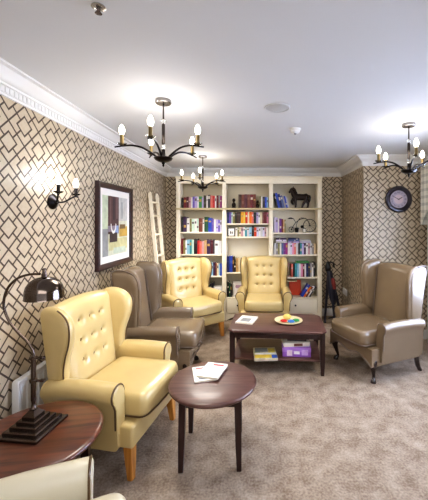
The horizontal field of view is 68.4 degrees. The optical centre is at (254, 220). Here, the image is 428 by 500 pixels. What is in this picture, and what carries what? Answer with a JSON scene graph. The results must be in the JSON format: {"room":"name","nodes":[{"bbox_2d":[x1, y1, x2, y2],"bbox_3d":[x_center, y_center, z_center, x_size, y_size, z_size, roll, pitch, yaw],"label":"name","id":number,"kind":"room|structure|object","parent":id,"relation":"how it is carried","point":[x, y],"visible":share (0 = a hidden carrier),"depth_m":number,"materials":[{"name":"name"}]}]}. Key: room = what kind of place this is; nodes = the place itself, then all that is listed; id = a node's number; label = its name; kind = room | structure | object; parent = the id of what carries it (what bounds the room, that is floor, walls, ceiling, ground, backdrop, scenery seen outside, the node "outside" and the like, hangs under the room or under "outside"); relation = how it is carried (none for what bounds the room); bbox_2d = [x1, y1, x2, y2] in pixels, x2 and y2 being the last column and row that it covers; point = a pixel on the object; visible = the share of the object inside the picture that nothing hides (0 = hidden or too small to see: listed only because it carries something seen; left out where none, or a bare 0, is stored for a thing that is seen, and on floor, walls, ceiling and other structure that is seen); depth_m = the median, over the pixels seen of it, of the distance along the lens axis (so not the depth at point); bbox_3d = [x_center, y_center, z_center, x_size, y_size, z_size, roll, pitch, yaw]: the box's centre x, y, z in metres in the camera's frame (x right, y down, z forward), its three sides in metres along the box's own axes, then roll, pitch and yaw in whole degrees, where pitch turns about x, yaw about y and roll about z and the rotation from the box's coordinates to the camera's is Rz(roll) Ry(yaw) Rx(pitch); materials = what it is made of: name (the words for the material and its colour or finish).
{"room":"care facility","nodes":[
{"label":"care facility","id":0,"kind":"room"},
{"bbox_2d":[0,95,165,419],"bbox_3d":[-1.460,0.350,1.750,0.001,2.400,6.700,0,0,0],"label":"wall","id":1,"kind":"structure","parent":0,"point":[35,148],"depth_m":2.17,"materials":[{"name":"paper"}]},
{"bbox_2d":[12,360,47,413],"bbox_3d":[-1.429,1.251,2.180,0.062,0.598,0.676,0,0,0],"label":"radiator","id":2,"kind":"object","parent":1,"relation":"attached to","point":[21,387],"visible":0.2,"depth_m":1.92,"materials":[{"name":"metal"}]},
{"bbox_2d":[13,360,45,383],"bbox_3d":[-1.419,0.961,2.180,0.042,0.018,0.670,0,0,0],"label":"grille","id":3,"kind":"object","parent":2,"relation":"attached to","point":[40,367],"depth_m":1.94,"materials":[{"name":"metal"}]},
{"bbox_2d":[47,174,80,208],"bbox_3d":[-1.389,-0.203,2.240,0.142,0.237,0.273,0,0,0],"label":"wall light","id":4,"kind":"object","parent":1,"relation":"attached to","point":[53,201],"visible":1,"depth_m":2.21,"materials":[{"name":"brown metal"}]},
{"bbox_2d":[95,180,132,271],"bbox_3d":[-1.438,0.048,3.225,0.040,0.835,0.790,0,0,0],"label":"framed picture","id":5,"kind":"object","parent":1,"relation":"attached to","point":[113,203],"visible":1,"depth_m":3.15,"materials":[{"name":"brown wood"}]},
{"bbox_2d":[102,195,126,256],"bbox_3d":[-1.442,0.048,3.225,0.004,0.595,0.570,0,0,0],"label":"artwork","id":6,"kind":"object","parent":5,"relation":"attached to","point":[114,207],"depth_m":3.19,"materials":[{"name":"paper"}]},
{"bbox_2d":[0,0,427,167],"bbox_3d":[0.430,-0.875,1.750,3.780,0.050,6.700,0,0,0],"label":"ceiling","id":7,"kind":"structure","parent":0,"point":[349,73],"depth_m":1.73,"materials":[{"name":"paint"}]},
{"bbox_2d":[91,2,105,15],"bbox_3d":[-0.620,-0.836,1.232,0.056,0.029,0.056,0,0,0],"label":"sprinkler","id":8,"kind":"object","parent":7,"relation":"attached to","point":[98,7],"visible":1,"depth_m":1.23,"materials":[{"name":"silver metal"}]},
{"bbox_2d":[114,97,203,166],"bbox_3d":[-0.645,-0.615,2.161,0.603,0.470,0.574,0,0,0],"label":"chandelier","id":9,"kind":"object","parent":7,"relation":"hanging from","point":[161,101],"visible":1,"depth_m":2.14,"materials":[{"name":"grey metal"}]},
{"bbox_2d":[178,155,224,191],"bbox_3d":[-0.652,-0.615,4.042,0.574,0.470,0.603,0,0,16],"label":"chandelier","id":10,"kind":"object","parent":7,"relation":"hanging from","point":[202,187],"visible":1,"depth_m":4.01,"materials":[{"name":"grey metal"}]},
{"bbox_2d":[0,57,427,176],"bbox_3d":[0.430,-0.787,1.750,3.780,0.125,6.700,0,0,0],"label":"trim","id":11,"kind":"structure","parent":7,"relation":"attached to","point":[11,77],"depth_m":2.95,"materials":[{"name":"white paint"}]},
{"bbox_2d":[264,103,289,112],"bbox_3d":[0.165,-0.846,2.330,0.196,0.008,0.196,0,0,0],"label":"ceiling speaker","id":12,"kind":"object","parent":7,"relation":"attached to","point":[273,107],"visible":1,"depth_m":2.32,"materials":[{"name":"grey plastic"}]},
{"bbox_2d":[266,104,287,111],"bbox_3d":[0.165,-0.846,2.330,0.171,0.003,0.171,0,0,0],"label":"grille","id":13,"kind":"object","parent":12,"relation":"attached to","point":[269,107],"depth_m":2.32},
{"bbox_2d":[290,127,300,134],"bbox_3d":[0.370,-0.822,2.860,0.104,0.056,0.104,0,0,0],"label":"smoke detector","id":14,"kind":"object","parent":7,"relation":"attached to","point":[294,130],"visible":1,"depth_m":2.83,"materials":[{"name":"white paint"}]},
{"bbox_2d":[373,122,427,177],"bbox_3d":[1.320,-0.615,2.715,0.581,0.470,0.598,0,0,0],"label":"chandelier","id":15,"kind":"object","parent":7,"relation":"hanging from","point":[409,170],"visible":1,"depth_m":2.71,"materials":[{"name":"grey metal"}]},
{"bbox_2d":[76,316,427,499],"bbox_3d":[0.430,1.575,1.750,3.780,0.050,6.700,0,0,0],"label":"floor","id":16,"kind":"structure","parent":0,"point":[338,434],"depth_m":2.20,"materials":[{"name":"carpet"}]},
{"bbox_2d":[0,400,103,478],"bbox_3d":[-1.060,1.290,1.505,0.590,0.520,0.590,0,0,-10],"label":"end table","id":17,"kind":"object","parent":16,"relation":"on","point":[73,437],"visible":0.65,"depth_m":1.46,"materials":[{"name":"brown wood"}]},
{"bbox_2d":[0,268,67,444],"bbox_3d":[-1.112,0.632,1.546,0.314,0.796,0.210,0,0,6],"label":"table lamp","id":18,"kind":"object","parent":17,"relation":"on","point":[36,424],"visible":1,"depth_m":1.51,"materials":[{"name":"grey metal"}]},
{"bbox_2d":[0,454,125,499],"bbox_3d":[-0.729,1.038,0.890,0.713,1.023,0.785,0,0,-23],"label":"armchair","id":19,"kind":"object","parent":16,"relation":"on","point":[72,479],"visible":1,"depth_m":1.19,"materials":[{"name":"beige leather"}]},
{"bbox_2d":[91,493,125,499],"bbox_3d":[-0.643,1.139,0.927,0.524,0.172,0.516,0,0,-23],"label":"seat cushion","id":20,"kind":"object","parent":19,"relation":"on","point":[112,496],"depth_m":1.20,"materials":[{"name":"beige leather"}]},
{"bbox_2d":[40,287,177,481],"bbox_3d":[-0.954,1.038,2.200,0.713,1.023,0.785,0,0,10],"label":"armchair","id":21,"kind":"object","parent":16,"relation":"on","point":[89,357],"visible":0.91,"depth_m":2.05,"materials":[{"name":"beige leather"}]},
{"bbox_2d":[90,356,177,415],"bbox_3d":[-0.862,1.139,2.183,0.524,0.172,0.516,0,0,10],"label":"seat cushion","id":22,"kind":"object","parent":21,"relation":"on","point":[145,380],"depth_m":2.12,"materials":[{"name":"beige leather"}]},
{"bbox_2d":[148,192,164,306],"bbox_3d":[-1.327,0.578,4.360,0.226,1.945,0.328,0,0,0],"label":"library ladder","id":23,"kind":"object","parent":16,"relation":"on","point":[156,255],"visible":0.56,"depth_m":4.22,"materials":[{"name":"beige paint"}]},
{"bbox_2d":[110,261,204,369],"bbox_3d":[-0.937,1.008,3.200,0.815,1.108,0.769,0,0,0],"label":"armchair","id":24,"kind":"object","parent":16,"relation":"on","point":[185,332],"visible":0.76,"depth_m":3.03,"materials":[{"name":"brown leather"}]},
{"bbox_2d":[147,317,204,346],"bbox_3d":[-0.828,1.139,3.200,0.595,0.172,0.516,0,0,0],"label":"seat cushion","id":25,"kind":"object","parent":24,"relation":"on","point":[192,329],"depth_m":3.15,"materials":[{"name":"brown leather"}]},
{"bbox_2d":[161,257,225,335],"bbox_3d":[-0.830,1.038,4.226,0.785,1.023,0.713,0,0,-39],"label":"armchair","id":26,"kind":"object","parent":16,"relation":"on","point":[186,280],"visible":0.84,"depth_m":4.28,"materials":[{"name":"beige leather"}]},
{"bbox_2d":[181,295,221,316],"bbox_3d":[-0.771,1.139,4.152,0.516,0.172,0.524,0,0,-39],"label":"seat cushion","id":27,"kind":"object","parent":26,"relation":"on","point":[203,305],"depth_m":4.04,"materials":[{"name":"beige leather"}]},
{"bbox_2d":[168,361,255,472],"bbox_3d":[-0.285,1.312,2.110,0.590,0.475,0.590,0,0,-2],"label":"round table","id":28,"kind":"object","parent":16,"relation":"on","point":[237,382],"visible":0.94,"depth_m":1.95,"materials":[{"name":"brown wood"}]},
{"bbox_2d":[192,366,214,382],"bbox_3d":[-0.356,1.069,2.180,0.150,0.011,0.210,0,0,-16],"label":"booklet","id":29,"kind":"object","parent":28,"relation":"on","point":[196,370],"visible":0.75,"depth_m":2.11,"materials":[{"name":"paper"}]},
{"bbox_2d":[196,362,227,379],"bbox_3d":[-0.299,1.058,2.203,0.155,0.012,0.210,0,0,14],"label":"booklet","id":30,"kind":"object","parent":29,"relation":"on","point":[211,370],"visible":1,"depth_m":2.19,"materials":[{"name":"paper"}]},
{"bbox_2d":[201,366,222,375],"bbox_3d":[-0.302,1.052,2.188,0.121,0.001,0.116,0,0,14],"label":"magazine","id":31,"kind":"object","parent":30,"relation":"on","point":[206,370],"depth_m":2.18,"materials":[{"name":"paper"}]},
{"bbox_2d":[175,176,322,319],"bbox_3d":[-0.094,0.426,4.952,2.301,2.247,0.265,0,0,0],"label":"bookcase","id":32,"kind":"object","parent":16,"relation":"on","point":[264,186],"visible":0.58,"depth_m":5.04,"materials":[{"name":"beige paint"}]},
{"bbox_2d":[181,216,182,231],"bbox_3d":[-1.141,0.050,4.967,0.036,0.242,0.175,0,0,0],"label":"book","id":33,"kind":"object","parent":32,"relation":"on","point":[181,216],"visible":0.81,"depth_m":4.88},
{"bbox_2d":[181,238,185,253],"bbox_3d":[-1.143,0.398,4.966,0.032,0.242,0.175,0,0,0],"label":"book","id":34,"kind":"object","parent":32,"relation":"on","point":[182,239],"visible":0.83,"depth_m":4.88,"materials":[{"name":"paper"}]},
{"bbox_2d":[183,217,188,231],"bbox_3d":[-1.097,0.054,4.958,0.049,0.234,0.169,0,0,0],"label":"book","id":35,"kind":"object","parent":32,"relation":"on","point":[184,218],"visible":0.89,"depth_m":4.88,"materials":[{"name":"purple paper"}]},
{"bbox_2d":[186,197,188,207],"bbox_3d":[-1.059,-0.288,4.937,0.033,0.179,0.130,0,0,0],"label":"book","id":36,"kind":"object","parent":32,"relation":"on","point":[187,198],"visible":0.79,"depth_m":4.88,"materials":[{"name":"paper"}]},
{"bbox_2d":[187,218,189,231],"bbox_3d":[-1.050,0.064,4.958,0.043,0.215,0.156,0,0,0],"label":"book","id":37,"kind":"object","parent":32,"relation":"on","point":[188,219],"visible":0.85,"depth_m":4.88,"materials":[{"name":"paper"}]},
{"bbox_2d":[187,239,191,253],"bbox_3d":[-1.049,0.406,4.962,0.045,0.226,0.164,0,0,0],"label":"book","id":38,"kind":"object","parent":32,"relation":"on","point":[188,240],"visible":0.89,"depth_m":4.88,"materials":[{"name":"paper"}]},
{"bbox_2d":[192,219,194,231],"bbox_3d":[-0.973,0.070,4.949,0.043,0.203,0.147,0,0,0],"label":"book","id":39,"kind":"object","parent":32,"relation":"on","point":[193,220],"visible":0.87,"depth_m":4.88,"materials":[{"name":"paper"}]},
{"bbox_2d":[194,239,198,253],"bbox_3d":[-0.932,0.402,4.966,0.054,0.234,0.169,0,0,0],"label":"book","id":40,"kind":"object","parent":32,"relation":"on","point":[195,240],"visible":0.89,"depth_m":4.88,"materials":[{"name":"paper"}]},
{"bbox_2d":[199,241,201,253],"bbox_3d":[-0.852,0.421,4.945,0.038,0.197,0.142,0,0,0],"label":"book","id":41,"kind":"object","parent":32,"relation":"on","point":[200,242],"visible":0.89,"depth_m":4.88,"materials":[{"name":"paper"}]},
{"bbox_2d":[199,196,201,207],"bbox_3d":[-0.859,-0.292,4.947,0.046,0.187,0.136,0,0,0],"label":"book","id":42,"kind":"object","parent":32,"relation":"on","point":[200,197],"visible":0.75,"depth_m":4.88,"materials":[{"name":"green paper"}]},
{"bbox_2d":[199,218,203,231],"bbox_3d":[-0.853,0.064,4.951,0.060,0.215,0.156,0,0,0],"label":"book","id":43,"kind":"object","parent":32,"relation":"on","point":[200,219],"visible":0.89,"depth_m":4.87,"materials":[{"name":"paper"}]},
{"bbox_2d":[204,240,206,253],"bbox_3d":[-0.779,0.411,4.955,0.041,0.215,0.156,0,0,0],"label":"book","id":44,"kind":"object","parent":32,"relation":"on","point":[205,241],"visible":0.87,"depth_m":4.88,"materials":[{"name":"paper"}]},
{"bbox_2d":[204,217,209,231],"bbox_3d":[-0.765,0.054,4.958,0.060,0.234,0.169,0,0,0],"label":"book","id":45,"kind":"object","parent":32,"relation":"on","point":[205,218],"visible":0.91,"depth_m":4.88,"materials":[{"name":"green paper"}]},
{"bbox_2d":[207,239,211,253],"bbox_3d":[-0.730,0.405,4.959,0.054,0.228,0.165,0,0,0],"label":"book","id":46,"kind":"object","parent":32,"relation":"on","point":[208,240],"visible":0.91,"depth_m":4.88,"materials":[{"name":"purple paper"}]},
{"bbox_2d":[208,218,212,231],"bbox_3d":[-0.708,0.062,4.958,0.053,0.218,0.158,0,0,0],"label":"book","id":47,"kind":"object","parent":32,"relation":"on","point":[209,219],"visible":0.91,"depth_m":4.88,"materials":[{"name":"blue paper"}]},
{"bbox_2d":[210,240,212,253],"bbox_3d":[-0.679,0.410,4.960,0.045,0.218,0.158,0,0,0],"label":"book","id":48,"kind":"object","parent":32,"relation":"on","point":[211,241],"visible":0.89,"depth_m":4.88,"materials":[{"name":"paper"}]},
{"bbox_2d":[210,195,212,207],"bbox_3d":[-0.683,-0.300,4.956,0.036,0.203,0.147,0,0,0],"label":"book","id":49,"kind":"object","parent":32,"relation":"on","point":[211,196],"visible":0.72,"depth_m":4.89,"materials":[{"name":"paper"}]},
{"bbox_2d":[213,261,215,275],"bbox_3d":[-0.642,0.753,4.959,0.031,0.209,0.151,0,0,0],"label":"book","id":50,"kind":"object","parent":32,"relation":"on","point":[214,262],"visible":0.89,"depth_m":4.88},
{"bbox_2d":[215,240,218,253],"bbox_3d":[-0.604,0.413,4.950,0.058,0.212,0.154,0,0,0],"label":"book","id":51,"kind":"object","parent":32,"relation":"on","point":[216,241],"visible":0.95,"depth_m":4.88,"materials":[{"name":"paper"}]},
{"bbox_2d":[216,195,218,207],"bbox_3d":[-0.589,-0.300,4.953,0.033,0.203,0.147,0,0,0],"label":"book","id":52,"kind":"object","parent":32,"relation":"on","point":[217,196],"visible":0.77,"depth_m":4.88,"materials":[{"name":"paper"}]},
{"bbox_2d":[219,241,221,253],"bbox_3d":[-0.549,0.418,4.955,0.048,0.203,0.147,0,0,0],"label":"book","id":53,"kind":"object","parent":32,"relation":"on","point":[220,242],"visible":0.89,"depth_m":4.88,"materials":[{"name":"paper"}]},
{"bbox_2d":[227,280,229,296],"bbox_3d":[-0.424,1.076,4.965,0.030,0.234,0.169,0,0,0],"label":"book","id":54,"kind":"object","parent":32,"relation":"on","point":[228,281],"visible":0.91,"depth_m":4.88,"materials":[{"name":"paper"}]},
{"bbox_2d":[227,255,229,271],"bbox_3d":[-0.420,0.678,4.962,0.036,0.250,0.180,0,0,0],"label":"book","id":55,"kind":"object","parent":32,"relation":"on","point":[228,255],"visible":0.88,"depth_m":4.87,"materials":[{"name":"paper"}]},
{"bbox_2d":[229,255,232,271],"bbox_3d":[-0.378,0.676,4.973,0.046,0.253,0.183,0,0,0],"label":"book","id":56,"kind":"object","parent":32,"relation":"on","point":[230,256],"visible":0.91,"depth_m":4.88,"materials":[{"name":"paper"}]},
{"bbox_2d":[228,228,234,235],"bbox_3d":[-0.374,0.175,4.916,0.115,0.140,0.031,0,0,0],"label":"photo frame","id":57,"kind":"object","parent":32,"relation":"on","point":[231,231],"visible":1,"depth_m":4.91,"materials":[{"name":"white paint"}]},
{"bbox_2d":[229,229,233,235],"bbox_3d":[-0.374,0.175,4.917,0.087,0.112,0.023,0,0,0],"label":"picture","id":58,"kind":"object","parent":57,"relation":"attached to","point":[231,231],"depth_m":4.91},
{"bbox_2d":[232,256,234,271],"bbox_3d":[-0.342,0.683,4.965,0.024,0.240,0.174,0,0,0],"label":"book","id":59,"kind":"object","parent":32,"relation":"on","point":[233,257],"visible":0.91,"depth_m":4.88,"materials":[{"name":"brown paper"}]},
{"bbox_2d":[232,198,235,207],"bbox_3d":[-0.334,-0.277,4.905,0.069,0.158,0.065,0,0,0],"label":"figurine","id":60,"kind":"object","parent":32,"relation":"on","point":[233,199],"visible":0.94,"depth_m":4.88,"materials":[{"name":"black metal"}]},
{"bbox_2d":[233,281,241,296],"bbox_3d":[-0.259,1.078,4.932,0.180,0.234,0.044,0,0,0],"label":"photo frame","id":61,"kind":"object","parent":32,"relation":"on","point":[236,284],"visible":0.61,"depth_m":4.93,"materials":[{"name":"paint"}]},
{"bbox_2d":[234,283,241,294],"bbox_3d":[-0.259,1.078,4.934,0.137,0.191,0.034,0,0,0],"label":"picture","id":62,"kind":"object","parent":61,"relation":"attached to","point":[236,285],"depth_m":4.93},
{"bbox_2d":[236,257,238,271],"bbox_3d":[-0.282,0.694,4.957,0.036,0.218,0.158,0,0,0],"label":"book","id":63,"kind":"object","parent":32,"relation":"on","point":[236,257],"visible":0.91,"depth_m":4.88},
{"bbox_2d":[237,212,240,222],"bbox_3d":[-0.257,-0.053,4.940,0.064,0.181,0.131,0,0,0],"label":"book","id":64,"kind":"object","parent":32,"relation":"on","point":[238,213],"visible":0.87,"depth_m":4.88,"materials":[{"name":"paper"}]},
{"bbox_2d":[238,194,240,207],"bbox_3d":[-0.238,-0.308,4.954,0.046,0.218,0.158,0,0,0],"label":"book","id":65,"kind":"object","parent":32,"relation":"on","point":[239,195],"visible":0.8,"depth_m":4.88,"materials":[{"name":"paper"}]},
{"bbox_2d":[238,257,240,271],"bbox_3d":[-0.244,0.694,4.960,0.036,0.218,0.158,0,0,0],"label":"book","id":66,"kind":"object","parent":32,"relation":"on","point":[239,258],"visible":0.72,"depth_m":4.88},
{"bbox_2d":[241,194,243,207],"bbox_3d":[-0.191,-0.308,4.962,0.046,0.218,0.158,0,0,0],"label":"book","id":67,"kind":"object","parent":32,"relation":"on","point":[242,195],"visible":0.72,"depth_m":4.88,"materials":[{"name":"paper"}]},
{"bbox_2d":[241,212,243,222],"bbox_3d":[-0.201,-0.053,4.947,0.044,0.179,0.130,0,0,0],"label":"book","id":68,"kind":"object","parent":32,"relation":"on","point":[242,213],"visible":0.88,"depth_m":4.88,"materials":[{"name":"paper"}]},
{"bbox_2d":[244,194,246,207],"bbox_3d":[-0.145,-0.309,4.962,0.046,0.222,0.160,0,0,0],"label":"book","id":69,"kind":"object","parent":32,"relation":"on","point":[245,195],"visible":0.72,"depth_m":4.88,"materials":[{"name":"paper"}]},
{"bbox_2d":[245,212,247,222],"bbox_3d":[-0.135,-0.053,4.937,0.035,0.181,0.131,0,0,0],"label":"book","id":70,"kind":"object","parent":32,"relation":"on","point":[246,213],"visible":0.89,"depth_m":4.88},
{"bbox_2d":[247,194,249,207],"bbox_3d":[-0.098,-0.308,4.952,0.046,0.218,0.158,0,0,0],"label":"book","id":71,"kind":"object","parent":32,"relation":"on","point":[248,195],"visible":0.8,"depth_m":4.87,"materials":[{"name":"paper"}]},
{"bbox_2d":[249,212,251,222],"bbox_3d":[-0.071,-0.053,4.948,0.038,0.181,0.131,0,0,0],"label":"book","id":72,"kind":"object","parent":32,"relation":"on","point":[250,213],"visible":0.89,"depth_m":4.89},
{"bbox_2d":[250,194,252,207],"bbox_3d":[-0.051,-0.308,4.951,0.046,0.218,0.158,0,0,0],"label":"book","id":73,"kind":"object","parent":32,"relation":"on","point":[251,195],"visible":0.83,"depth_m":4.87,"materials":[{"name":"paper"}]},
{"bbox_2d":[253,194,255,207],"bbox_3d":[-0.006,-0.309,4.963,0.042,0.222,0.160,0,0,0],"label":"book","id":74,"kind":"object","parent":32,"relation":"on","point":[254,195],"visible":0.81,"depth_m":4.88,"materials":[{"name":"red paper"}]},
{"bbox_2d":[262,197,264,207],"bbox_3d":[0.137,-0.289,4.947,0.037,0.181,0.131,0,0,0],"label":"book","id":75,"kind":"object","parent":32,"relation":"on","point":[263,198],"visible":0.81,"depth_m":4.88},
{"bbox_2d":[264,212,266,222],"bbox_3d":[0.162,-0.053,4.939,0.048,0.181,0.131,0,0,0],"label":"book","id":76,"kind":"object","parent":32,"relation":"on","point":[265,213],"visible":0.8,"depth_m":4.88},
{"bbox_2d":[273,217,275,232],"bbox_3d":[0.311,0.060,4.966,0.028,0.242,0.175,0,0,0],"label":"book","id":77,"kind":"object","parent":32,"relation":"on","point":[274,218],"visible":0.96,"depth_m":4.88,"materials":[{"name":"paper"}]},
{"bbox_2d":[273,243,275,254],"bbox_3d":[0.309,0.436,4.939,0.036,0.178,0.129,0,0,0],"label":"book","id":78,"kind":"object","parent":32,"relation":"on","point":[274,244],"visible":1,"depth_m":4.88,"materials":[{"name":"paper"}]},
{"bbox_2d":[273,193,277,207],"bbox_3d":[0.328,-0.319,4.962,0.076,0.241,0.175,0,0,0],"label":"book","id":79,"kind":"object","parent":32,"relation":"on","point":[274,196],"visible":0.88,"depth_m":4.88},
{"bbox_2d":[275,193,279,207],"bbox_3d":[0.357,-0.321,4.965,0.087,0.245,0.176,0,0,0],"label":"book","id":80,"kind":"object","parent":32,"relation":"on","point":[276,195],"visible":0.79,"depth_m":4.88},
{"bbox_2d":[277,194,282,207],"bbox_3d":[0.394,-0.312,4.956,0.083,0.228,0.164,0,0,0],"label":"book","id":81,"kind":"object","parent":32,"relation":"on","point":[279,198],"visible":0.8,"depth_m":4.88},
{"bbox_2d":[279,219,281,232],"bbox_3d":[0.399,0.071,4.950,0.034,0.218,0.158,0,0,0],"label":"book","id":82,"kind":"object","parent":32,"relation":"on","point":[280,220],"visible":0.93,"depth_m":4.88,"materials":[{"name":"paper"}]},
{"bbox_2d":[285,243,287,254],"bbox_3d":[0.497,0.435,4.938,0.033,0.181,0.131,0,0,0],"label":"book","id":83,"kind":"object","parent":32,"relation":"on","point":[286,244],"visible":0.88,"depth_m":4.88,"materials":[{"name":"purple paper"}]},
{"bbox_2d":[290,263,292,276],"bbox_3d":[0.581,0.775,4.951,0.030,0.203,0.147,0,0,0],"label":"book","id":84,"kind":"object","parent":32,"relation":"on","point":[291,264],"visible":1,"depth_m":4.88,"materials":[{"name":"paper"}]},
{"bbox_2d":[289,280,300,294],"bbox_3d":[0.646,1.071,5.021,0.190,0.243,0.062,0,0,0],"label":"book","id":85,"kind":"object","parent":32,"relation":"on","point":[295,287],"visible":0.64,"depth_m":5.00,"materials":[{"name":"paper"}]},
{"bbox_2d":[289,187,310,207],"bbox_3d":[0.709,-0.370,4.935,0.360,0.354,0.106,0,0,0],"label":"statue","id":86,"kind":"object","parent":32,"relation":"on","point":[307,198],"visible":0.97,"depth_m":4.91,"materials":[{"name":"brown metal"}]},
{"bbox_2d":[288,218,315,231],"bbox_3d":[0.745,0.063,4.910,0.457,0.236,0.066,0,0,0],"label":"ornament","id":87,"kind":"object","parent":32,"relation":"on","point":[291,229],"visible":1,"depth_m":4.93,"materials":[{"name":"black paint"}]},
{"bbox_2d":[300,283,309,296],"bbox_3d":[0.790,1.089,4.919,0.157,0.208,0.101,0,0,0],"label":"book","id":88,"kind":"object","parent":32,"relation":"on","point":[307,285],"visible":1,"depth_m":4.87,"materials":[{"name":"paper"}]},
{"bbox_2d":[312,261,314,276],"bbox_3d":[0.931,0.762,4.963,0.024,0.228,0.165,0,0,0],"label":"book","id":89,"kind":"object","parent":32,"relation":"on","point":[312,261],"visible":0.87,"depth_m":4.89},
{"bbox_2d":[235,255,292,313],"bbox_3d":[0.129,1.038,4.449,0.785,1.023,0.713,0,0,2],"label":"armchair","id":90,"kind":"object","parent":16,"relation":"on","point":[263,277],"visible":0.95,"depth_m":4.61,"materials":[{"name":"beige leather"}]},
{"bbox_2d":[245,293,282,312],"bbox_3d":[0.126,1.139,4.355,0.516,0.172,0.524,0,0,2],"label":"seat cushion","id":91,"kind":"object","parent":90,"relation":"on","point":[254,302],"depth_m":4.12,"materials":[{"name":"beige leather"}]},
{"bbox_2d":[228,313,326,375],"bbox_3d":[0.240,1.325,3.410,1.000,0.450,0.600,0,0,4],"label":"coffee table","id":92,"kind":"object","parent":16,"relation":"on","point":[312,328],"visible":0.87,"depth_m":3.21,"materials":[{"name":"brown wood"}]},
{"bbox_2d":[235,315,257,324],"bbox_3d":[-0.088,1.092,3.438,0.190,0.015,0.250,0,0,16],"label":"booklet","id":93,"kind":"object","parent":92,"relation":"on","point":[243,319],"visible":1,"depth_m":3.42,"materials":[{"name":"paper"}]},
{"bbox_2d":[240,318,251,321],"bbox_3d":[-0.098,1.085,3.421,0.104,0.001,0.112,0,0,16],"label":"picture","id":94,"kind":"object","parent":93,"relation":"on","point":[241,319],"depth_m":3.41},
{"bbox_2d":[253,347,277,360],"bbox_3d":[0.104,1.378,3.222,0.236,0.033,0.266,0,0,-3],"label":"box","id":95,"kind":"object","parent":92,"relation":"on","point":[260,353],"visible":1,"depth_m":3.17,"materials":[{"name":"cardboard"}]},
{"bbox_2d":[235,338,319,361],"bbox_3d":[0.240,1.405,3.410,0.910,0.020,0.524,0,0,4],"label":"shelf","id":96,"kind":"object","parent":92,"relation":"attached to","point":[244,347],"depth_m":3.40,"materials":[{"name":"brown wood"}]},
{"bbox_2d":[275,316,302,324],"bbox_3d":[0.367,1.089,3.404,0.306,0.020,0.306,0,0,0],"label":"plate","id":97,"kind":"object","parent":92,"relation":"on","point":[277,319],"visible":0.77,"depth_m":3.40,"materials":[{"name":"beige ceramic"}]},
{"bbox_2d":[283,314,291,319],"bbox_3d":[0.359,1.060,3.449,0.093,0.060,0.076,0,0,0],"label":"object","id":98,"kind":"object","parent":97,"relation":"on","point":[285,316],"visible":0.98,"depth_m":3.42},
{"bbox_2d":[282,344,310,356],"bbox_3d":[0.433,1.345,3.302,0.294,0.098,0.236,0,0,3],"label":"game box","id":99,"kind":"object","parent":92,"relation":"on","point":[305,351],"visible":0.68,"depth_m":3.19,"materials":[{"name":"cardboard"}]},
{"bbox_2d":[281,339,309,346],"bbox_3d":[0.424,1.274,3.307,0.274,0.043,0.216,0,0,-4],"label":"game box","id":100,"kind":"object","parent":99,"relation":"on","point":[285,342],"visible":0.62,"depth_m":3.21,"materials":[{"name":"cardboard"}]},
{"bbox_2d":[287,339,305,340],"bbox_3d":[0.444,1.242,3.322,0.200,0.020,0.160,0,0,6],"label":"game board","id":101,"kind":"object","parent":100,"relation":"on","point":[287,339],"visible":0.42,"depth_m":3.25,"materials":[{"name":"cardboard"}]},
{"bbox_2d":[323,261,339,322],"bbox_3d":[1.193,1.079,4.688,0.227,0.941,0.260,0,0,-27],"label":"stand","id":102,"kind":"object","parent":16,"relation":"on","point":[331,290],"visible":0.75,"depth_m":4.65,"materials":[{"name":"black metal"}]},
{"bbox_2d":[330,258,426,383],"bbox_3d":[1.280,1.008,3.347,0.815,1.108,0.769,0,0,-23],"label":"armchair","id":103,"kind":"object","parent":16,"relation":"on","point":[388,325],"visible":1,"depth_m":3.17,"materials":[{"name":"beige leather"}]},
{"bbox_2d":[331,313,391,344],"bbox_3d":[1.179,1.139,3.304,0.595,0.172,0.516,0,0,-23],"label":"seat cushion","id":104,"kind":"object","parent":103,"relation":"on","point":[354,328],"depth_m":3.21,"materials":[{"name":"beige leather"}]},
{"bbox_2d":[166,177,341,307],"bbox_3d":[-0.015,0.350,5.100,2.890,2.400,0.001,0,0,0],"label":"wall","id":105,"kind":"structure","parent":0,"point":[331,186],"depth_m":5.10,"materials":[{"name":"paper"}]},
{"bbox_2d":[322,308,335,315],"bbox_3d":[-0.015,1.490,5.091,2.890,0.120,0.018,0,0,0],"label":"baseboard","id":106,"kind":"structure","parent":105,"relation":"attached to","point":[329,310],"depth_m":5.08,"materials":[{"name":"white paint"}]},
{"bbox_2d":[342,166,362,304],"bbox_3d":[1.430,0.350,4.600,0.001,2.400,1.000,0,0,0],"label":"wall","id":107,"kind":"structure","parent":0,"point":[352,183],"depth_m":4.56,"materials":[{"name":"paper"}]},
{"bbox_2d":[363,166,426,328],"bbox_3d":[1.875,0.350,4.100,0.890,2.400,0.001,0,0,0],"label":"wall","id":108,"kind":"structure","parent":0,"point":[388,235],"depth_m":4.10,"materials":[{"name":"paper"}]},
{"bbox_2d":[385,186,411,212],"bbox_3d":[1.885,-0.285,4.077,0.348,0.348,0.046,0,0,0],"label":"wall clock","id":109,"kind":"object","parent":108,"relation":"attached to","point":[398,199],"visible":1,"depth_m":4.07,"materials":[{"name":"paint"}]},
{"bbox_2d":[423,329,426,338],"bbox_3d":[1.875,1.490,4.091,0.890,0.120,0.018,0,0,0],"label":"baseboard","id":110,"kind":"structure","parent":108,"relation":"attached to","point":[425,330],"depth_m":4.08,"materials":[{"name":"white paint"}]},
{"label":"wall","id":111,"kind":"structure","parent":0,"visible":0},
{"bbox_2d":[421,163,427,224],"bbox_3d":[2.230,-0.338,2.580,0.170,0.775,2.900,0,0,0],"label":"pelmet","id":112,"kind":"object","parent":111,"relation":"attached to","point":[424,171],"visible":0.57,"depth_m":3.96,"materials":[{"name":"fabric"}]},
{"bbox_2d":[427,212,427,342],"bbox_3d":[2.224,0.440,3.692,0.112,2.180,0.585,0,0,0],"label":"curtain","id":113,"kind":"object","parent":112,"relation":"hanging from","point":[427,212],"visible":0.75,"depth_m":3.91,"materials":[{"name":"fabric"}]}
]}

